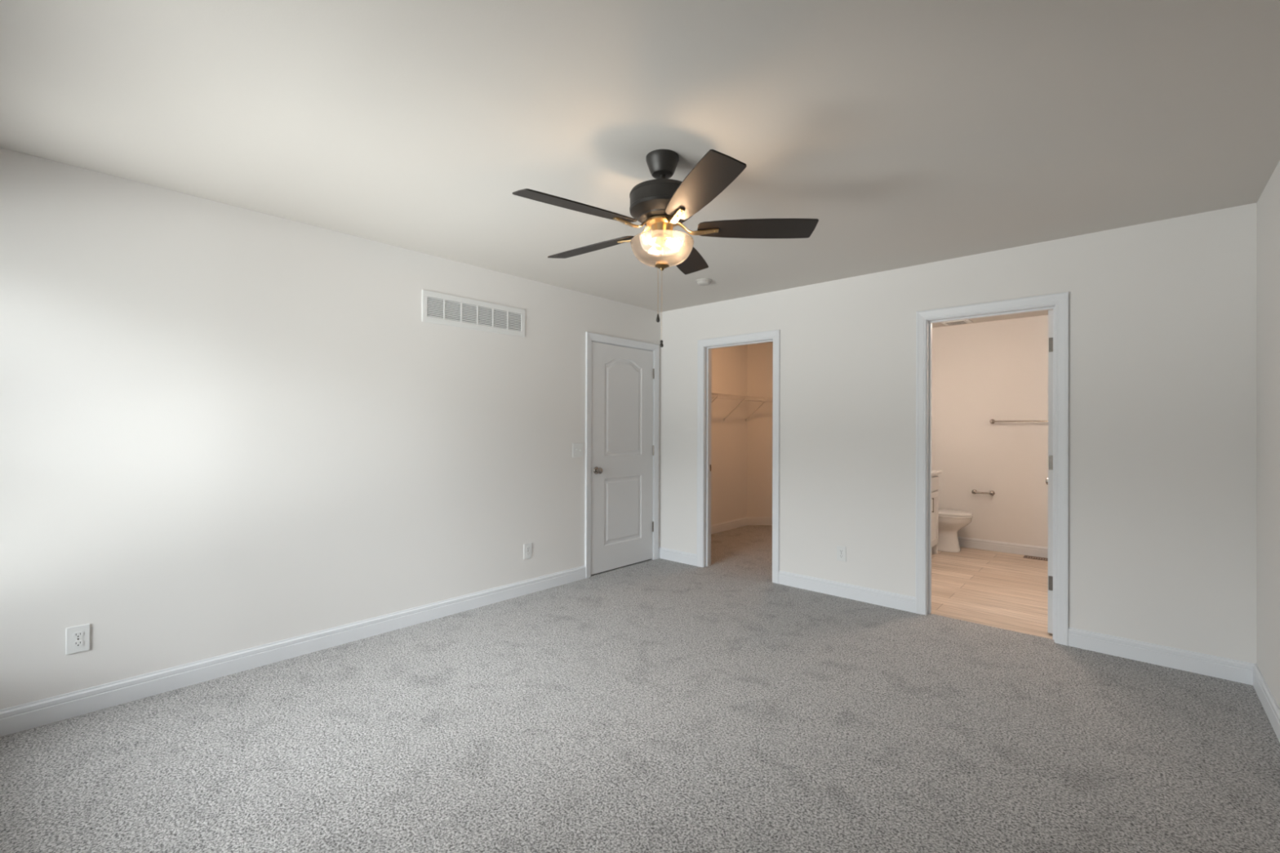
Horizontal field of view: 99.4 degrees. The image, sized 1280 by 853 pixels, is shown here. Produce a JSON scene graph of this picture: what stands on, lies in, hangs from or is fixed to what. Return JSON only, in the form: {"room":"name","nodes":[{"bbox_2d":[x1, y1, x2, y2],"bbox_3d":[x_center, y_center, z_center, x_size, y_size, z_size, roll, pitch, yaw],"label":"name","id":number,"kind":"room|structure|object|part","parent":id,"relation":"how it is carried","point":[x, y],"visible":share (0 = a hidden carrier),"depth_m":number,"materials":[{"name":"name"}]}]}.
{"room":"empty bedroom","nodes":[
{"label":"empty bedroom","id":0,"kind":"room"},
{"bbox_2d":[0,147,660,709],"bbox_3d":[-1.429,0.072,3.689,0.115,2.440,4.720,0,0,42],"label":"wall","id":1,"kind":"structure","parent":0,"point":[225,428],"depth_m":2.85,"materials":[{"name":"white paint"}]},
{"bbox_2d":[66,623,89,654],"bbox_3d":[-2.502,0.947,2.418,0.008,0.118,0.074,0,0,42],"label":"electrical outlet","id":2,"kind":"object","parent":1,"relation":"attached to","point":[77,637],"visible":1,"depth_m":2.42,"materials":[{"name":"white plastic"}]},
{"bbox_2d":[72,631,83,638],"bbox_3d":[-2.500,0.927,2.417,0.003,0.025,0.033,0,0,42],"label":"receptacle","id":3,"kind":"object","parent":2,"relation":"attached to","point":[76,634],"depth_m":2.42,"materials":[{"name":"white plastic"}]},
{"bbox_2d":[72,640,83,647],"bbox_3d":[-2.500,0.966,2.417,0.003,0.025,0.033,0,0,42],"label":"receptacle","id":4,"kind":"object","parent":2,"relation":"attached to","point":[76,643],"depth_m":2.42,"materials":[{"name":"white plastic"}]},
{"bbox_2d":[0,565,586,737],"bbox_3d":[-1.720,1.236,3.274,0.014,0.108,3.724,0,0,42],"label":"baseboard","id":5,"kind":"structure","parent":1,"relation":"attached to","point":[24,717],"depth_m":2.86,"materials":[{"name":"white paint"}]},
{"bbox_2d":[422,289,524,337],"bbox_3d":[-1.163,-0.797,3.889,0.009,0.212,0.817,0,0,42],"label":"air vent","id":6,"kind":"object","parent":1,"relation":"in","point":[437,308],"visible":1,"depth_m":3.85,"materials":[{"name":"white plastic"}]},
{"bbox_2d":[523,542,531,559],"bbox_3d":[-0.870,0.966,4.213,0.008,0.116,0.074,0,0,42],"label":"electrical outlet","id":7,"kind":"object","parent":1,"relation":"attached to","point":[527,547],"visible":1,"depth_m":4.21,"materials":[{"name":"white plastic"}]},
{"bbox_2d":[572,443,582,457],"bbox_3d":[-0.520,0.201,4.590,0.018,0.118,0.116,0,0,42],"label":"light switch","id":8,"kind":"object","parent":1,"relation":"attached to","point":[577,448],"visible":1,"depth_m":4.59,"materials":[{"name":"white plastic"}]},
{"bbox_2d":[584,332,658,577],"bbox_3d":[-0.184,0.246,5.045,0.132,2.110,0.955,0,0,42],"label":"door frame","id":9,"kind":"structure","parent":1,"relation":"attached to","point":[590,336],"depth_m":4.85,"materials":[{"name":"white paint"}]},
{"bbox_2d":[591,341,653,574],"bbox_3d":[-0.160,0.277,5.028,0.163,2.026,0.820,0,0,42],"label":"door","id":10,"kind":"structure","parent":1,"relation":"in","point":[622,446],"depth_m":4.99,"materials":[{"name":"white paint"}]},
{"bbox_3d":[-0.396,0.385,4.769,0.163,0.064,0.064,0,0,42],"label":"knob","id":11,"kind":"part","parent":10,"relation":"part of","materials":[{"name":"silver metal"}]},
{"bbox_2d":[0,0,1279,342],"bbox_3d":[0.607,-1.199,3.827,5.412,0.120,7.890,0,0,42],"label":"ceiling","id":12,"kind":"structure","parent":0,"point":[913,132],"depth_m":2.00,"materials":[{"name":"grey paint"}]},
{"bbox_2d":[512,149,818,347],"bbox_3d":[0.062,-0.742,2.328,1.226,0.809,1.254,0,0,42],"label":"ceiling fan","id":13,"kind":"object","parent":12,"relation":"hanging from","point":[663,203],"visible":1,"depth_m":2.25,"materials":[{"name":"black wood"}]},
{"bbox_3d":[-0.233,-0.842,2.087,0.496,0.037,0.137,0,0,-35],"label":"blade","id":14,"kind":"part","parent":13,"relation":"part of","materials":[{"name":"black wood"}]},
{"bbox_3d":[-0.222,-0.840,2.555,0.496,0.037,0.137,0,0,37],"label":"blade","id":15,"kind":"part","parent":13,"relation":"part of","materials":[{"name":"black wood"}]},
{"bbox_3d":[-0.025,-0.844,2.231,0.190,0.051,0.032,0,0,-35],"label":"blade arm","id":16,"kind":"part","parent":13,"relation":"part of","materials":[{"name":"gold metal"}]},
{"bbox_3d":[-0.021,-0.844,2.402,0.190,0.051,0.032,0,0,37],"label":"blade arm","id":17,"kind":"part","parent":13,"relation":"part of","materials":[{"name":"gold metal"}]},
{"bbox_3d":[0.066,-0.760,2.373,0.062,0.047,0.046,0,0,42],"label":"light bulb","id":18,"kind":"part","parent":13,"relation":"part of","materials":[{"name":"beige glass"}]},
{"bbox_2d":[654,245,660,251],"bbox_3d":[0.082,-0.776,2.338,0.032,0.038,0.033,0,0,-28],"label":"socket","id":19,"kind":"object","parent":13,"relation":"attached to","point":[657,248],"depth_m":2.33,"materials":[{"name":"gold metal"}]},
{"bbox_3d":[0.092,-0.523,2.313,0.003,0.310,0.003,0,0,42],"label":"pull chain","id":20,"kind":"part","parent":13,"relation":"part of","materials":[{"name":"gold metal"}]},
{"bbox_3d":[0.094,-0.738,2.313,0.271,0.104,0.271,0,0,42],"label":"lamp shade","id":21,"kind":"part","parent":13,"relation":"part of","materials":[{"name":"clear glass"}]},
{"bbox_2d":[662,239,669,247],"bbox_3d":[0.112,-0.776,2.294,0.033,0.038,0.034,0,0,42],"label":"bulb","id":22,"kind":"object","parent":13,"relation":"attached to","point":[665,242],"depth_m":2.28,"materials":[{"name":"glass"}]},
{"bbox_3d":[0.138,-0.760,2.265,0.062,0.047,0.045,0,0,42],"label":"light bulb","id":23,"kind":"part","parent":13,"relation":"part of","materials":[{"name":"beige glass"}]},
{"bbox_3d":[0.136,-0.844,2.175,0.032,0.051,0.190,0,0,-17],"label":"blade arm","id":24,"kind":"part","parent":13,"relation":"part of","materials":[{"name":"gold metal"}]},
{"bbox_3d":[0.226,-0.838,2.689,0.137,0.037,0.496,0,0,19],"label":"blade","id":25,"kind":"part","parent":13,"relation":"part of","materials":[{"name":"black wood"}]},
{"bbox_3d":[0.239,-0.843,2.311,0.190,0.051,0.032,0,0,1],"label":"blade arm","id":26,"kind":"part","parent":13,"relation":"part of","materials":[{"name":"gold metal"}]},
{"bbox_3d":[0.209,-0.841,1.933,0.137,0.037,0.496,0,0,-17],"label":"blade","id":27,"kind":"part","parent":13,"relation":"part of","materials":[{"name":"black wood"}]},
{"bbox_3d":[0.492,-0.839,2.305,0.496,0.037,0.137,0,0,1],"label":"blade","id":28,"kind":"part","parent":13,"relation":"part of","materials":[{"name":"black wood"}]},
{"bbox_2d":[695,278,711,285],"bbox_3d":[0.499,-1.121,4.237,0.128,0.034,0.128,0,0,42],"label":"smoke detector","id":29,"kind":"object","parent":12,"relation":"attached to","point":[701,282],"visible":1,"depth_m":4.20,"materials":[{"name":"grey plastic"}]},
{"bbox_2d":[941,319,973,325],"bbox_3d":[3.372,-1.112,5.793,0.260,0.021,0.260,0,0,42],"label":"exhaust fan","id":30,"kind":"object","parent":12,"relation":"attached to","point":[966,321],"visible":0.84,"depth_m":5.77,"materials":[{"name":"white plastic"}]},
{"bbox_2d":[0,524,1279,852],"bbox_3d":[0.598,1.361,3.819,5.412,0.120,7.890,0,0,42],"label":"floor","id":31,"kind":"structure","parent":0,"point":[660,705],"depth_m":2.24,"materials":[{"name":"carpet"}]},
{"bbox_2d":[931,474,938,554],"bbox_3d":[2.472,0.895,5.287,0.546,0.835,1.300,0,0,42],"label":"vanity cabinet","id":32,"kind":"object","parent":31,"relation":"on","point":[935,478],"visible":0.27,"depth_m":5.50,"materials":[{"name":"white wood"}]},
{"bbox_3d":[2.946,0.575,5.460,0.020,0.130,0.330,0,0,42],"label":"drawer","id":33,"kind":"part","parent":32,"relation":"part of","materials":[{"name":"white wood"}]},
{"bbox_3d":[2.945,0.925,5.458,0.020,0.530,0.330,0,0,42],"label":"door","id":34,"kind":"part","parent":32,"relation":"part of","materials":[{"name":"white wood"}]},
{"bbox_2d":[931,470,942,475],"bbox_3d":[2.471,0.417,5.292,0.538,0.120,1.322,0,0,42],"label":"countertop","id":35,"kind":"structure","parent":32,"relation":"on","point":[933,472],"depth_m":5.49,"materials":[{"name":"white stone"}]},
{"bbox_2d":[937,508,973,552],"bbox_3d":[3.182,0.942,5.905,0.758,0.750,0.416,0,0,42],"label":"toilet","id":36,"kind":"object","parent":31,"relation":"on","point":[950,522],"visible":0.44,"depth_m":5.70,"materials":[{"name":"white ceramic"}]},
{"bbox_3d":[3.257,0.944,5.837,0.553,0.020,0.376,0,0,42],"label":"seat","id":37,"kind":"part","parent":36,"relation":"part of","materials":[{"name":"white ceramic"}]},
{"bbox_3d":[3.257,0.918,5.837,0.554,0.026,0.378,0,0,42],"label":"lid","id":38,"kind":"part","parent":36,"relation":"part of","materials":[{"name":"white ceramic"}]},
{"bbox_2d":[930,612,1053,639],"bbox_3d":[2.289,1.305,3.572,0.705,0.005,0.030,0,0,42],"label":"threshold","id":39,"kind":"object","parent":31,"relation":"on","point":[934,613],"visible":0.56,"depth_m":3.55,"materials":[{"name":"brown wood"}]},
{"bbox_2d":[1022,555,1048,560],"bbox_3d":[4.000,1.319,5.416,0.280,0.006,0.110,0,0,42],"label":"floor vent","id":40,"kind":"object","parent":31,"relation":"in","point":[1024,556],"visible":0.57,"depth_m":5.44,"materials":[{"name":"brown metal"}]},
{"bbox_2d":[711,344,747,524],"bbox_3d":[0.694,0.089,6.513,0.100,2.440,2.085,0,0,42],"label":"wall","id":41,"kind":"structure","parent":0,"point":[729,364],"depth_m":6.93,"materials":[{"name":"white paint"}]},
{"bbox_2d":[711,516,747,533],"bbox_3d":[0.732,1.255,6.471,0.014,0.108,2.085,0,0,42],"label":"baseboard","id":42,"kind":"structure","parent":41,"relation":"attached to","point":[718,527],"depth_m":6.90,"materials":[{"name":"white paint"}]},
{"bbox_2d":[711,392,773,421],"bbox_3d":[1.127,-0.226,6.583,2.711,0.309,0.721,0,0,-36],"label":"wire shelf","id":43,"kind":"object","parent":41,"relation":"attached to","point":[717,394],"visible":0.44,"depth_m":6.71,"materials":[{"name":"white metal"}]},
{"bbox_3d":[1.125,-0.360,6.582,2.705,0.038,0.719,0,0,-36],"label":"shelf rail","id":44,"kind":"part","parent":43,"relation":"part of","materials":[{"name":"white metal"}]},
{"bbox_3d":[1.164,-0.327,6.451,2.506,0.017,0.416,0,0,-36],"label":"hanging rod","id":45,"kind":"part","parent":43,"relation":"part of","materials":[{"name":"white metal"}]},
{"bbox_2d":[746,342,773,516],"bbox_3d":[1.889,0.096,7.322,1.061,2.440,0.099,0,0,-3],"label":"wall","id":46,"kind":"structure","parent":0,"point":[760,356],"depth_m":7.26,"materials":[{"name":"white paint"}]},
{"bbox_2d":[747,516,772,524],"bbox_3d":[1.923,1.262,7.264,0.990,0.108,0.014,0,0,-3],"label":"baseboard","id":47,"kind":"structure","parent":46,"relation":"attached to","point":[751,520],"depth_m":7.24,"materials":[{"name":"white paint"}]},
{"bbox_2d":[659,202,1257,663],"bbox_3d":[1.656,0.086,4.153,4.057,2.440,0.115,0,0,42],"label":"wall","id":48,"kind":"structure","parent":0,"point":[1162,313],"depth_m":3.18,"materials":[{"name":"white paint"}]},
{"bbox_2d":[659,546,697,566],"bbox_3d":[0.364,1.250,5.232,0.466,0.108,0.014,0,0,42],"label":"baseboard","id":49,"kind":"structure","parent":48,"relation":"attached to","point":[669,554],"depth_m":5.22,"materials":[{"name":"white paint"}]},
{"bbox_2d":[697,329,780,583],"bbox_3d":[0.893,0.250,4.845,0.836,2.110,0.150,0,0,42],"label":"door frame","id":50,"kind":"structure","parent":48,"relation":"attached to","point":[775,335],"depth_m":5.04,"materials":[{"name":"white paint"}]},
{"bbox_2d":[836,545,846,561],"bbox_3d":[1.545,0.975,4.165,0.072,0.116,0.008,0,0,42],"label":"electrical outlet","id":51,"kind":"object","parent":48,"relation":"attached to","point":[841,550],"visible":1,"depth_m":4.16,"materials":[{"name":"white plastic"}]},
{"bbox_2d":[778,570,915,613],"bbox_3d":[1.544,1.251,4.159,1.051,0.108,0.014,0,0,42],"label":"baseboard","id":52,"kind":"structure","parent":48,"relation":"attached to","point":[888,599],"depth_m":4.11,"materials":[{"name":"white paint"}]},
{"bbox_2d":[915,292,1068,645],"bbox_3d":[2.285,0.251,3.567,0.841,2.110,0.132,0,0,42],"label":"door frame","id":53,"kind":"structure","parent":48,"relation":"attached to","point":[1060,300],"depth_m":3.43,"materials":[{"name":"white paint"}]},
{"bbox_2d":[1045,310,1053,633],"bbox_3d":[2.807,0.283,3.662,0.163,2.026,0.708,0,0,41],"label":"door","id":54,"kind":"structure","parent":48,"relation":"in","point":[1049,481],"depth_m":3.40,"materials":[{"name":"white paint"}]},
{"bbox_2d":[1068,626,1256,685],"bbox_3d":[2.832,1.252,2.989,0.748,0.108,0.014,0,0,42],"label":"baseboard","id":55,"kind":"structure","parent":48,"relation":"attached to","point":[1223,668],"depth_m":2.96,"materials":[{"name":"white paint"}]},
{"bbox_2d":[931,315,1048,546],"bbox_3d":[4.127,0.100,5.687,2.462,2.440,0.390,0,0,42],"label":"wall","id":56,"kind":"structure","parent":0,"point":[982,372],"depth_m":5.76,"materials":[{"name":"white paint"}]},
{"bbox_2d":[971,489,995,495],"bbox_3d":[3.657,0.706,5.796,0.213,0.048,0.075,0,0,42],"label":"toilet paper holder","id":57,"kind":"object","parent":56,"relation":"attached to","point":[974,491],"visible":1,"depth_m":5.77,"materials":[{"name":"silver metal"}]},
{"bbox_3d":[3.718,0.706,5.741,0.048,0.048,0.075,0,0,42],"label":"post","id":58,"kind":"part","parent":57,"relation":"part of","materials":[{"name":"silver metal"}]},
{"bbox_2d":[957,536,1048,558],"bbox_3d":[3.987,1.265,5.534,2.462,0.108,0.014,0,0,42],"label":"baseboard","id":59,"kind":"structure","parent":56,"relation":"attached to","point":[979,544],"depth_m":5.68,"materials":[{"name":"white paint"}]},
{"bbox_2d":[989,419,1048,423],"bbox_3d":[3.946,-0.053,5.538,0.658,0.048,0.075,0,0,42],"label":"towel bar","id":60,"kind":"object","parent":56,"relation":"attached to","point":[992,421],"visible":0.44,"depth_m":5.58,"materials":[{"name":"silver metal"}]},
{"bbox_2d":[1256,160,1279,707],"bbox_3d":[2.561,0.083,2.043,0.120,2.440,7.890,0,0,42],"label":"wall","id":61,"kind":"structure","parent":0,"point":[1268,229],"depth_m":2.50,"materials":[{"name":"white paint"}]},
{"bbox_2d":[1253,663,1279,742],"bbox_3d":[1.522,1.241,1.001,0.014,0.108,4.720,0,0,42],"label":"baseboard","id":62,"kind":"structure","parent":61,"relation":"attached to","point":[1268,700],"depth_m":2.46,"materials":[{"name":"white paint"}]}
]}

